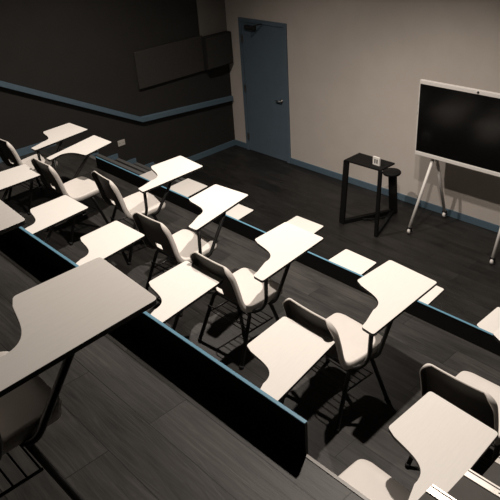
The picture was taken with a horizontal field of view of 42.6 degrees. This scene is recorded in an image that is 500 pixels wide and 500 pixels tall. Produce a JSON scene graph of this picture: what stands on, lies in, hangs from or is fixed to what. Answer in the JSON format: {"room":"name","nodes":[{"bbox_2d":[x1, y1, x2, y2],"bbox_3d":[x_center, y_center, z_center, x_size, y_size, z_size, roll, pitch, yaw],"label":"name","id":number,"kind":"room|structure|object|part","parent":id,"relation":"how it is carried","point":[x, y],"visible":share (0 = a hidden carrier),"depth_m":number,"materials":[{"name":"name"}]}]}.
{"room":"classroom","nodes":[
{"label":"classroom","id":0,"kind":"room"},
{"bbox_2d":[52,145,96,167],"bbox_3d":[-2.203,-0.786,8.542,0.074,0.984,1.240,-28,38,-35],"label":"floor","id":1,"kind":"structure","parent":0,"point":[79,157],"depth_m":8.23,"materials":[{"name":"grey wood"}]},
{"bbox_2d":[0,0,234,164],"bbox_3d":[-3.909,-2.225,7.102,9.500,5.370,0.120,-28,38,-35],"label":"wall","id":2,"kind":"structure","parent":0,"point":[79,50],"depth_m":8.87,"materials":[{"name":"grey paint"}]},
{"bbox_2d":[0,81,232,121],"bbox_3d":[-2.548,-2.351,8.327,5.990,2.370,0.055,-28,38,-35],"label":"handrail","id":3,"kind":"structure","parent":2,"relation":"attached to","point":[154,116],"depth_m":9.18,"materials":[{"name":"blue wood"}]},
{"bbox_3d":[-3.204,-2.063,7.786,4.200,2.240,0.055,-28,38,-35],"label":"sloping rail","id":4,"kind":"part","parent":3,"relation":"part of","materials":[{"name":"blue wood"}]},
{"bbox_3d":[-0.951,-2.223,10.063,1.790,0.205,0.055,-28,38,-35],"label":"level rail","id":5,"kind":"part","parent":3,"relation":"part of","materials":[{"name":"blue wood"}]},
{"bbox_2d":[0,140,234,167],"bbox_3d":[-3.776,-0.933,7.788,9.481,2.194,0.017,-28,38,-35],"label":"baseboard","id":6,"kind":"structure","parent":2,"relation":"attached to","point":[26,150],"depth_m":9.94,"materials":[{"name":"blue wood"}]},
{"bbox_2d":[117,139,124,146],"bbox_3d":[-1.891,-1.576,9.443,0.120,0.084,0.009,-28,38,-35],"label":"wall socket","id":7,"kind":"object","parent":2,"relation":"attached to","point":[121,142],"visible":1,"depth_m":9.44,"materials":[{"name":"white plastic"}]},
{"bbox_2d":[133,36,204,88],"bbox_3d":[-1.176,-2.799,9.548,1.240,0.524,0.040,-28,38,-35],"label":"acoustic panel","id":8,"kind":"object","parent":2,"relation":"attached to","point":[171,61],"visible":1,"depth_m":9.50,"materials":[{"name":"grey fabric"}]},
{"bbox_2d":[196,0,226,36],"bbox_3d":[-0.666,-4.775,9.104,0.544,3.390,0.012,-28,38,-35],"label":"column","id":9,"kind":"structure","parent":2,"relation":"attached to","point":[211,13],"depth_m":9.80,"materials":[{"name":"grey paint"}]},
{"bbox_2d":[201,31,232,69],"bbox_3d":[-0.513,-3.114,10.009,0.524,0.490,0.136,-28,38,-35],"label":"acoustic panel","id":10,"kind":"object","parent":2,"relation":"attached to","point":[217,47],"visible":1,"depth_m":9.94,"materials":[{"name":"grey fabric"}]},
{"bbox_2d":[0,235,362,499],"bbox_3d":[-2.322,1.854,2.915,3.927,2.099,10.200,-28,38,-35],"label":"floor","id":11,"kind":"structure","parent":0,"point":[134,423],"depth_m":2.50,"materials":[{"name":"grey wood"}]},
{"bbox_2d":[0,200,25,234],"bbox_3d":[-1.399,0.213,2.722,0.901,0.810,0.619,-26,37,-33],"label":"chair","id":12,"kind":"object","parent":11,"relation":"on","point":[10,220],"visible":1,"depth_m":2.66,"materials":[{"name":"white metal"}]},
{"bbox_2d":[0,257,156,499],"bbox_3d":[-0.763,0.489,2.168,0.879,0.810,0.607,-28,38,-35],"label":"chair","id":13,"kind":"object","parent":11,"relation":"on","point":[60,316],"visible":1,"depth_m":2.04,"materials":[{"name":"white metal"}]},
{"bbox_3d":[-0.804,0.534,1.852,0.178,0.304,0.039,0,30,7],"label":"arm post","id":14,"kind":"part","parent":13,"relation":"part of","materials":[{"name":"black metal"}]},
{"bbox_3d":[-0.646,0.744,2.115,0.166,0.393,0.050,-4,30,0],"label":"leg","id":15,"kind":"part","parent":13,"relation":"part of","materials":[{"name":"black metal"}]},
{"bbox_2d":[4,227,307,453],"bbox_3d":[-1.459,-0.013,4.018,0.017,0.405,4.906,-28,38,-35],"label":"partition","id":16,"kind":"object","parent":11,"relation":"attached to","point":[267,409],"visible":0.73,"depth_m":2.72,"materials":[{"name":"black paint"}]},
{"bbox_2d":[2,234,369,499],"bbox_3d":[-0.313,0.518,2.885,0.014,0.023,8.300,-28,38,-35],"label":"trim","id":17,"kind":"structure","parent":11,"relation":"attached to","point":[285,440],"depth_m":2.62,"materials":[{"name":"metal"}]},
{"bbox_2d":[0,146,499,490],"bbox_3d":[-0.044,1.153,4.944,2.353,0.984,10.200,-28,38,-35],"label":"floor","id":18,"kind":"structure","parent":0,"point":[411,343],"depth_m":4.74,"materials":[{"name":"grey wood"}]},
{"bbox_2d":[0,164,40,201],"bbox_3d":[-2.431,-0.371,6.074,0.901,0.810,0.619,-25,36,-31],"label":"chair","id":19,"kind":"object","parent":18,"relation":"on","point":[18,175],"visible":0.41,"depth_m":5.98,"materials":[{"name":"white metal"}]},
{"bbox_2d":[0,123,87,214],"bbox_3d":[-2.237,-0.963,7.065,0.619,0.810,0.901,23,40,38],"label":"chair","id":20,"kind":"object","parent":18,"relation":"on","point":[58,134],"visible":0.57,"depth_m":6.91,"materials":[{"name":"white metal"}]},
{"bbox_3d":[-2.631,-0.725,7.107,0.203,0.394,0.054,-14,31,-16],"label":"leg","id":21,"kind":"part","parent":20,"relation":"part of","materials":[{"name":"black metal"}]},
{"bbox_3d":[-2.336,-0.598,6.852,0.054,0.394,0.203,6,32,17],"label":"leg","id":22,"kind":"part","parent":20,"relation":"part of","materials":[{"name":"black metal"}]},
{"bbox_2d":[25,195,87,243],"bbox_3d":[-1.803,-0.002,5.361,0.901,0.810,0.619,-29,38,-35],"label":"chair","id":23,"kind":"object","parent":18,"relation":"on","point":[47,215],"visible":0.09,"depth_m":5.26,"materials":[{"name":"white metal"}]},
{"bbox_2d":[31,135,111,244],"bbox_3d":[-1.694,-0.676,6.504,0.883,0.810,0.791,-28,38,-35],"label":"chair","id":24,"kind":"object","parent":18,"relation":"on","point":[81,188],"visible":0.88,"depth_m":6.35,"materials":[{"name":"grey plastic"}]},
{"bbox_3d":[-1.937,-0.728,6.379,0.039,0.304,0.178,-4,30,0],"label":"arm post","id":25,"kind":"part","parent":24,"relation":"part of","materials":[{"name":"black metal"}]},
{"bbox_3d":[-1.704,-0.268,6.206,0.054,0.394,0.203,8,32,20],"label":"leg","id":26,"kind":"part","parent":24,"relation":"part of","materials":[{"name":"black metal"}]},
{"bbox_3d":[-1.480,-0.373,6.357,0.166,0.393,0.050,-4,30,0],"label":"leg","id":27,"kind":"part","parent":24,"relation":"part of","materials":[{"name":"black metal"}]},
{"bbox_2d":[76,221,144,265],"bbox_3d":[-1.252,0.244,4.871,0.619,0.810,0.901,24,40,39],"label":"chair","id":28,"kind":"object","parent":18,"relation":"on","point":[110,239],"visible":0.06,"depth_m":4.80,"materials":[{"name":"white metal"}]},
{"bbox_2d":[91,156,202,264],"bbox_3d":[-0.908,-0.441,6.004,0.906,0.810,0.619,-24,36,-31],"label":"chair","id":29,"kind":"object","parent":18,"relation":"on","point":[143,202],"visible":0.88,"depth_m":5.83,"materials":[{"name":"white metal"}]},
{"bbox_3d":[-1.312,-0.232,6.095,0.203,0.394,0.054,-9,31,-9],"label":"leg","id":30,"kind":"part","parent":29,"relation":"part of","materials":[{"name":"black metal"}]},
{"bbox_3d":[-1.059,-0.083,5.808,0.054,0.394,0.203,11,33,24],"label":"leg","id":31,"kind":"part","parent":29,"relation":"part of","materials":[{"name":"black metal"}]},
{"bbox_3d":[-0.988,-0.395,5.689,0.178,0.304,0.039,3,31,11],"label":"arm post","id":32,"kind":"part","parent":29,"relation":"part of","materials":[{"name":"black metal"}]},
{"bbox_2d":[149,261,222,330],"bbox_3d":[-0.638,0.551,4.266,0.619,0.810,0.901,24,40,39],"label":"chair","id":33,"kind":"object","parent":18,"relation":"on","point":[178,288],"visible":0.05,"depth_m":4.18,"materials":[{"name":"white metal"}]},
{"bbox_2d":[132,184,247,316],"bbox_3d":[-0.426,-0.070,5.306,0.564,0.810,0.924,24,40,39],"label":"chair","id":34,"kind":"object","parent":18,"relation":"on","point":[216,200],"visible":0.79,"depth_m":5.14,"materials":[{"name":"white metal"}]},
{"bbox_3d":[-0.811,0.177,5.330,0.203,0.394,0.054,-13,31,-15],"label":"leg","id":35,"kind":"part","parent":34,"relation":"part of","materials":[{"name":"black metal"}]},
{"bbox_3d":[-0.541,0.000,5.220,0.380,0.047,0.301,24,40,39],"label":"seat frame","id":36,"kind":"part","parent":34,"relation":"part of","materials":[{"name":"black metal"}]},
{"bbox_3d":[-0.457,-0.010,4.962,0.178,0.304,0.039,-1,30,5],"label":"arm post","id":37,"kind":"part","parent":34,"relation":"part of","materials":[{"name":"black metal"}]},
{"bbox_2d":[190,222,322,369],"bbox_3d":[0.078,0.258,4.680,0.876,0.810,0.606,-28,38,-35],"label":"chair","id":38,"kind":"object","parent":18,"relation":"on","point":[250,290],"visible":0.93,"depth_m":4.52,"materials":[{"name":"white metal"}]},
{"bbox_3d":[-0.306,0.482,4.744,0.203,0.394,0.054,-12,31,-13],"label":"leg","id":39,"kind":"part","parent":38,"relation":"part of","materials":[{"name":"black metal"}]},
{"bbox_3d":[-0.037,0.310,4.624,0.301,0.047,0.380,-28,38,-35],"label":"seat frame","id":40,"kind":"part","parent":38,"relation":"part of","materials":[{"name":"black metal"}]},
{"bbox_3d":[-0.027,0.618,4.476,0.054,0.394,0.203,8,32,20],"label":"leg","id":41,"kind":"part","parent":38,"relation":"part of","materials":[{"name":"black metal"}]},
{"bbox_3d":[0.039,0.302,4.365,0.178,0.304,0.039,0,30,7],"label":"arm post","id":42,"kind":"part","parent":38,"relation":"part of","materials":[{"name":"black metal"}]},
{"bbox_3d":[0.197,0.512,4.628,0.166,0.393,0.050,-4,30,0],"label":"leg","id":43,"kind":"part","parent":38,"relation":"part of","materials":[{"name":"black metal"}]},
{"bbox_2d":[247,317,334,403],"bbox_3d":[0.021,0.875,3.627,0.618,0.810,0.901,23,40,38],"label":"chair","id":44,"kind":"object","parent":18,"relation":"on","point":[288,349],"visible":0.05,"depth_m":3.55,"materials":[{"name":"white plastic"}]},
{"bbox_2d":[95,157,499,355],"bbox_3d":[1.193,0.513,5.010,0.017,0.397,8.980,-28,38,-35],"label":"partition","id":45,"kind":"object","parent":18,"relation":"attached to","point":[471,333],"visible":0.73,"depth_m":5.40,"materials":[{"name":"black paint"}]},
{"bbox_2d":[283,260,436,432],"bbox_3d":[0.707,0.538,4.121,0.914,0.810,0.604,-26,36,-32],"label":"chair","id":46,"kind":"object","parent":18,"relation":"on","point":[395,287],"visible":0.81,"depth_m":3.94,"materials":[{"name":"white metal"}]},
{"bbox_3d":[0.574,0.595,4.060,0.301,0.047,0.380,-26,36,-32],"label":"seat frame","id":47,"kind":"part","parent":46,"relation":"part of","materials":[{"name":"black metal"}]},
{"bbox_3d":[0.570,0.902,3.913,0.054,0.394,0.203,10,33,22],"label":"leg","id":48,"kind":"part","parent":46,"relation":"part of","materials":[{"name":"black metal"}]},
{"bbox_3d":[0.639,0.589,3.797,0.178,0.304,0.039,1,31,10],"label":"arm post","id":49,"kind":"part","parent":46,"relation":"part of","materials":[{"name":"black metal"}]},
{"bbox_3d":[0.803,0.803,4.054,0.166,0.393,0.050,-2,30,3],"label":"leg","id":50,"kind":"part","parent":46,"relation":"part of","materials":[{"name":"black metal"}]},
{"bbox_2d":[338,392,497,499],"bbox_3d":[0.676,1.171,3.038,0.885,0.810,0.624,-26,36,-32],"label":"chair","id":51,"kind":"object","parent":18,"relation":"on","point":[444,441],"visible":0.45,"depth_m":2.98,"materials":[{"name":"white plastic"}]},
{"bbox_2d":[405,328,499,468],"bbox_3d":[1.368,0.808,3.575,0.927,0.810,0.582,-28,38,-35],"label":"chair","id":52,"kind":"object","parent":18,"relation":"on","point":[471,393],"visible":0.7,"depth_m":3.23,"materials":[{"name":"white plastic"}]},
{"bbox_3d":[0.973,1.046,3.616,0.203,0.394,0.054,-12,31,-13],"label":"leg","id":53,"kind":"part","parent":52,"relation":"part of","materials":[{"name":"black metal"}]},
{"bbox_3d":[1.253,1.181,3.349,0.054,0.394,0.203,8,32,20],"label":"leg","id":54,"kind":"part","parent":52,"relation":"part of","materials":[{"name":"black metal"}]},
{"bbox_2d":[418,456,499,499],"bbox_3d":[1.577,1.292,2.569,1.787,0.956,1.298,-28,38,-35],"label":"stairs","id":55,"kind":"structure","parent":18,"relation":"on","point":[471,486],"depth_m":2.59,"materials":[{"name":"grey wood"}]},
{"bbox_2d":[182,145,499,325],"bbox_3d":[2.008,0.533,6.854,3.480,0.120,10.300,-28,38,-35],"label":"floor","id":56,"kind":"structure","parent":0,"point":[454,253],"depth_m":8.21,"materials":[{"name":"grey wood"}]},
{"bbox_2d":[82,154,205,197],"bbox_3d":[-1.620,-1.021,9.033,1.513,0.825,1.240,-28,38,-35],"label":"stairs","id":57,"kind":"structure","parent":56,"relation":"on","point":[137,168],"depth_m":9.04,"materials":[{"name":"grey wood"}]},
{"bbox_2d":[139,170,156,180],"bbox_3d":[-1.434,-0.615,8.328,0.746,0.810,0.619,-28,38,-35],"label":"chair","id":58,"kind":"object","parent":56,"relation":"on","point":[150,175],"visible":0.02,"depth_m":8.32,"materials":[{"name":"grey plastic"}]},
{"bbox_2d":[170,178,207,197],"bbox_3d":[-0.928,-0.466,8.009,0.619,0.810,0.746,24,40,39],"label":"chair","id":59,"kind":"object","parent":56,"relation":"on","point":[188,187],"visible":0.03,"depth_m":7.92,"materials":[{"name":"white plastic"}]},
{"bbox_2d":[226,204,253,220],"bbox_3d":[-0.364,-0.129,7.361,0.619,0.810,0.746,24,40,39],"label":"chair","id":60,"kind":"object","parent":56,"relation":"on","point":[238,212],"visible":0.02,"depth_m":7.26,"materials":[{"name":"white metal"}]},
{"bbox_2d":[287,216,322,233],"bbox_3d":[0.379,0.069,6.928,0.619,0.810,0.746,24,40,39],"label":"chair","id":61,"kind":"object","parent":56,"relation":"on","point":[300,222],"visible":0.02,"depth_m":6.89,"materials":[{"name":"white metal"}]},
{"bbox_2d":[329,249,375,274],"bbox_3d":[0.801,0.433,6.250,0.746,0.810,0.619,-27,37,-34],"label":"chair","id":62,"kind":"object","parent":56,"relation":"on","point":[348,259],"visible":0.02,"depth_m":6.19,"materials":[{"name":"white plastic"}]},
{"bbox_2d":[339,153,400,236],"bbox_3d":[1.631,-0.792,8.159,0.798,0.899,0.615,-28,38,-35],"label":"table","id":63,"kind":"object","parent":56,"relation":"on","point":[360,159],"visible":0.99,"depth_m":8.10,"materials":[{"name":"black metal"}]},
{"bbox_3d":[1.190,-0.721,8.108,0.043,0.878,0.125,-28,38,-35],"label":"leg","id":64,"kind":"part","parent":63,"relation":"part of","materials":[{"name":"black metal"}]},
{"bbox_2d":[373,156,380,165],"bbox_3d":[1.504,-1.057,7.630,0.023,0.104,0.104,-25,36,-31],"label":"table card","id":65,"kind":"object","parent":63,"relation":"on","point":[376,160],"visible":1,"depth_m":7.62,"materials":[{"name":"white paper"}]},
{"bbox_3d":[1.550,-0.549,7.767,0.048,0.874,0.055,-28,38,-35],"label":"leg","id":66,"kind":"part","parent":63,"relation":"part of","materials":[{"name":"black metal"}]},
{"bbox_3d":[1.825,-0.989,8.270,0.238,0.064,0.238,-28,38,-35],"label":"round seat","id":67,"kind":"part","parent":63,"relation":"part of","materials":[{"name":"black wood"}]},
{"bbox_2d":[419,286,443,304],"bbox_3d":[1.312,0.660,5.797,0.746,0.810,0.619,-27,37,-34],"label":"chair","id":68,"kind":"object","parent":56,"relation":"on","point":[428,298],"visible":0.02,"depth_m":5.62,"materials":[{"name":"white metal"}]},
{"bbox_2d":[407,79,499,263],"bbox_3d":[2.543,-0.943,7.375,0.728,1.832,1.484,-28,38,-35],"label":"display stand","id":69,"kind":"object","parent":56,"relation":"on","point":[457,125],"visible":1,"depth_m":7.24,"materials":[{"name":"silver metal"}]},
{"bbox_3d":[2.101,-0.732,7.830,0.421,0.905,0.038,-24,35,-30],"label":"leg","id":70,"kind":"part","parent":69,"relation":"part of","materials":[{"name":"silver metal"}]},
{"bbox_3d":[2.367,-0.843,7.986,0.305,0.901,0.037,-21,34,-27],"label":"leg","id":71,"kind":"part","parent":69,"relation":"part of","materials":[{"name":"silver metal"}]},
{"bbox_3d":[2.494,-1.326,7.119,0.045,0.908,1.470,-28,38,-35],"label":"display frame","id":72,"kind":"part","parent":69,"relation":"part of","materials":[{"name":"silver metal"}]},
{"bbox_3d":[2.832,-0.379,7.132,0.038,0.905,0.421,21,38,36],"label":"leg","id":73,"kind":"part","parent":69,"relation":"part of","materials":[{"name":"silver metal"}]},
{"bbox_2d":[477,307,499,332],"bbox_3d":[1.926,0.920,5.274,0.746,0.810,0.619,-26,36,-32],"label":"chair","id":74,"kind":"object","parent":56,"relation":"on","point":[490,323],"visible":0.02,"depth_m":5.25,"materials":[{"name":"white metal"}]},
{"bbox_2d":[225,0,499,225],"bbox_3d":[3.108,-2.370,6.475,0.120,5.370,10.420,-28,38,-35],"label":"wall","id":75,"kind":"structure","parent":0,"point":[356,68],"depth_m":8.40,"materials":[{"name":"white paint"}]},
{"bbox_2d":[238,17,290,162],"bbox_3d":[0.170,-2.424,9.921,0.204,2.130,1.010,-28,38,-35],"label":"door","id":76,"kind":"structure","parent":75,"relation":"in","point":[263,44],"depth_m":9.92,"materials":[{"name":"blue paint"}]},
{"bbox_2d":[235,139,499,232],"bbox_3d":[3.223,-0.170,7.693,0.017,0.094,10.198,-28,38,-35],"label":"baseboard","id":77,"kind":"structure","parent":75,"relation":"attached to","point":[466,218],"depth_m":8.77,"materials":[{"name":"blue wood"}]}
]}

